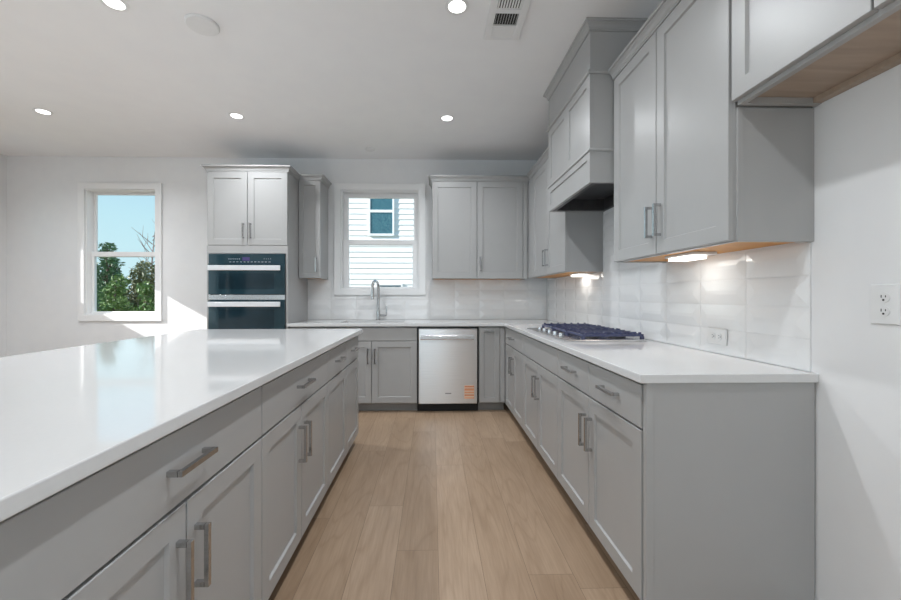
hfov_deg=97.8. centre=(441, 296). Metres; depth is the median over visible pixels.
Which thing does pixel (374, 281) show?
faucet
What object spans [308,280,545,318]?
tile backsplash
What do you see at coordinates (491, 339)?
base cabinet
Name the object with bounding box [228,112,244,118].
recessed light
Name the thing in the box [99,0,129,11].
recessed light
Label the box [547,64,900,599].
wall
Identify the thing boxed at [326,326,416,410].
base cabinet
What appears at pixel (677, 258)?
diffuser
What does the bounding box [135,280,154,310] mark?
evergreen tree
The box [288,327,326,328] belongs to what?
base cabinet
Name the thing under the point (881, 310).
receptacle
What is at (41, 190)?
wall
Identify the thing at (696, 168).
upper cabinet
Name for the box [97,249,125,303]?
evergreen tree
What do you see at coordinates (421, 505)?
floor
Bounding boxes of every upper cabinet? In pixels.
[299,174,331,279]
[429,175,527,279]
[527,146,602,277]
[608,0,813,262]
[732,0,900,105]
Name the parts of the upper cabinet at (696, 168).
door, crown molding, handle, handle, door, panel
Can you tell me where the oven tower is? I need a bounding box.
[201,164,307,328]
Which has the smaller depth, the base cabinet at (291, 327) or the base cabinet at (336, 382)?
the base cabinet at (336, 382)
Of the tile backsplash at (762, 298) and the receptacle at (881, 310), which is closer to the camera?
the receptacle at (881, 310)
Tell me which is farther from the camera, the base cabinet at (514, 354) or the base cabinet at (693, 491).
the base cabinet at (514, 354)
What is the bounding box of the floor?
[268,403,639,599]
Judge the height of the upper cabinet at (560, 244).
1.084 m
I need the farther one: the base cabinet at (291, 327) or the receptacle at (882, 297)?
the base cabinet at (291, 327)
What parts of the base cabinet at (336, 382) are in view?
drawer, handle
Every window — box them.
[77,182,161,320]
[334,183,424,294]
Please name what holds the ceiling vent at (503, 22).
in the ceiling
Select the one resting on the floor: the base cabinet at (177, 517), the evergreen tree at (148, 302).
the base cabinet at (177, 517)
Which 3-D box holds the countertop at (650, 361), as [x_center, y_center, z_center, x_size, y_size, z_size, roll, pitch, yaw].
[-0.111,0.278,2.879,2.713,0.030,3.156,0,0,-1]
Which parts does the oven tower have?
door, handle, rail, crown molding, door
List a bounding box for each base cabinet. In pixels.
[0,387,260,599]
[258,351,327,599]
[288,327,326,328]
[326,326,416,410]
[327,342,345,487]
[345,335,359,454]
[478,326,504,409]
[505,327,523,427]
[523,335,558,478]
[558,350,814,599]
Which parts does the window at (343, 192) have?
sash, sash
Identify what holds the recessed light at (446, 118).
in the ceiling
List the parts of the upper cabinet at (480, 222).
door, crown molding, door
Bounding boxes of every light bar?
[569,272,590,276]
[665,251,716,261]
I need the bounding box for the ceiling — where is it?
[0,0,661,159]
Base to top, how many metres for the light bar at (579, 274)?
0.026 m
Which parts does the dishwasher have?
handle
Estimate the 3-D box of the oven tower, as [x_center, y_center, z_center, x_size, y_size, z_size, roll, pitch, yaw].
[-1.887,-0.062,4.093,0.847,2.404,0.643,0,0,-1]
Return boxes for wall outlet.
[708,327,726,345]
[871,283,900,325]
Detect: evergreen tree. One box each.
[97,242,127,307]
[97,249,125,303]
[97,274,137,310]
[97,284,103,310]
[121,260,152,310]
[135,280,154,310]
[138,265,154,308]
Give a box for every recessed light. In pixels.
[32,108,53,114]
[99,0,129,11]
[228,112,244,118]
[440,115,453,121]
[445,0,468,14]
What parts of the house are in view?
pane, pane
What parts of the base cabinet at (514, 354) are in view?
door, handle, handle, drawer, door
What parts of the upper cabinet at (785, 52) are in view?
door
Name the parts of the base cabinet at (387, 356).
door, door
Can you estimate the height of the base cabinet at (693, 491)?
0.846 m
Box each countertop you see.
[0,329,362,521]
[287,319,818,383]
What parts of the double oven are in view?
handle, handle, door, door, control panel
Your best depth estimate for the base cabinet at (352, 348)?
2.82 m
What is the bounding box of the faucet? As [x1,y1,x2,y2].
[371,280,386,319]
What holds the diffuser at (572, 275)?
attached to the light bar at (579, 274)
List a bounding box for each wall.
[0,154,6,356]
[7,156,546,355]
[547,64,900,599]
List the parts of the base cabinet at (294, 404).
door, drawer, handle, handle, handle, door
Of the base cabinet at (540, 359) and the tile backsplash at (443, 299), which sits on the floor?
the base cabinet at (540, 359)
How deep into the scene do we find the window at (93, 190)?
4.37 m
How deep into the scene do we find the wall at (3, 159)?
4.31 m
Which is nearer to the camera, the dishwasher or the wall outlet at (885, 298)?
the wall outlet at (885, 298)
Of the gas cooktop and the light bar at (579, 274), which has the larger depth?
the light bar at (579, 274)
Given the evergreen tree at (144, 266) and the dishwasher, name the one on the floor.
the dishwasher
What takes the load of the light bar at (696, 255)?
attached to the upper cabinet at (696, 168)
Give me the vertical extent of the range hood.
0.907 m
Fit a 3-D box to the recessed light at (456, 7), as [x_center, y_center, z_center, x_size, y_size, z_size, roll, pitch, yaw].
[0.083,-1.549,2.103,0.128,0.004,0.128,0,0,-1]
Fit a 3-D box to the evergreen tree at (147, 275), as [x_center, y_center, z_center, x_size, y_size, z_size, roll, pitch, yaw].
[-10.770,0.179,15.025,1.564,2.956,1.248,0,0,-1]
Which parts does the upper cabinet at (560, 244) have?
crown molding, door, handle, door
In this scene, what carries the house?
on the ground
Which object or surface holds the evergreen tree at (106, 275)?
on the ground
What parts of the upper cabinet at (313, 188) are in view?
door, crown molding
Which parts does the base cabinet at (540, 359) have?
door, handle, handle, door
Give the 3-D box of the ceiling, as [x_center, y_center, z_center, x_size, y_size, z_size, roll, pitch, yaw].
[-1.697,-1.604,0.189,6.296,0.136,8.740,0,0,-1]
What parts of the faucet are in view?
spout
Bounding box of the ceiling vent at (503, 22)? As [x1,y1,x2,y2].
[483,0,530,39]
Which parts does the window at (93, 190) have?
sash, sash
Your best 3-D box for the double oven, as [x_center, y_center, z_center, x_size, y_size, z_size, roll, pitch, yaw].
[-1.886,0.150,4.053,0.733,1.120,0.626,0,0,-1]
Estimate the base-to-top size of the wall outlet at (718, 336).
0.074 m
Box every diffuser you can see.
[571,274,586,276]
[669,255,706,261]
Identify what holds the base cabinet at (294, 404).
on the floor
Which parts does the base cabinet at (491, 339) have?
door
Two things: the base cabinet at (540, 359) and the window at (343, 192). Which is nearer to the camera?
the base cabinet at (540, 359)
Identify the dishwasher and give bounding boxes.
[417,326,477,410]
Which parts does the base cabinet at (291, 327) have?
drawer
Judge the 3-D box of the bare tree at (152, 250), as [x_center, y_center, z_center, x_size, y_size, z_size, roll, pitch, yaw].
[-13.186,-0.982,18.023,1.637,5.204,1.862,0,0,-30]
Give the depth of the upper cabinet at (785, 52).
1.15 m
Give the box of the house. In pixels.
[349,198,413,286]
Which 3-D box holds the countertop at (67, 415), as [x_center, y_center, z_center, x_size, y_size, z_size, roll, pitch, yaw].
[-1.212,0.269,1.714,1.260,0.030,2.685,0,0,-1]
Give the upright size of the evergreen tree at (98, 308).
2.634 m
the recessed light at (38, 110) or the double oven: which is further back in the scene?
the double oven
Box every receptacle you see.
[716,333,721,339]
[877,292,889,302]
[877,306,889,315]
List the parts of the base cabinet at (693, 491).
handle, drawer, door, handle, handle, handle, drawer, door, panel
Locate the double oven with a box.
[207,254,285,328]
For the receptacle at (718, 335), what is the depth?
1.78 m
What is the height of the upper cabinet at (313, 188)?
1.084 m
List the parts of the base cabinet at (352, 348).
drawer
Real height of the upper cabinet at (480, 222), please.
1.088 m
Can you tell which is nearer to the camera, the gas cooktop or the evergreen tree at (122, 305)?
the gas cooktop
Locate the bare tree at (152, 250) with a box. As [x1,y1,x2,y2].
[130,221,154,279]
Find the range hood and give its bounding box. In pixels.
[543,17,656,211]
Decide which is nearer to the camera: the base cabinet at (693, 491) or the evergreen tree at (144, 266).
the base cabinet at (693, 491)
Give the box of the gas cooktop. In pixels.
[527,323,646,341]
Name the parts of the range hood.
panel, ledge molding, panel, band molding, crown molding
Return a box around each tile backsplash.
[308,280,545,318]
[547,210,810,370]

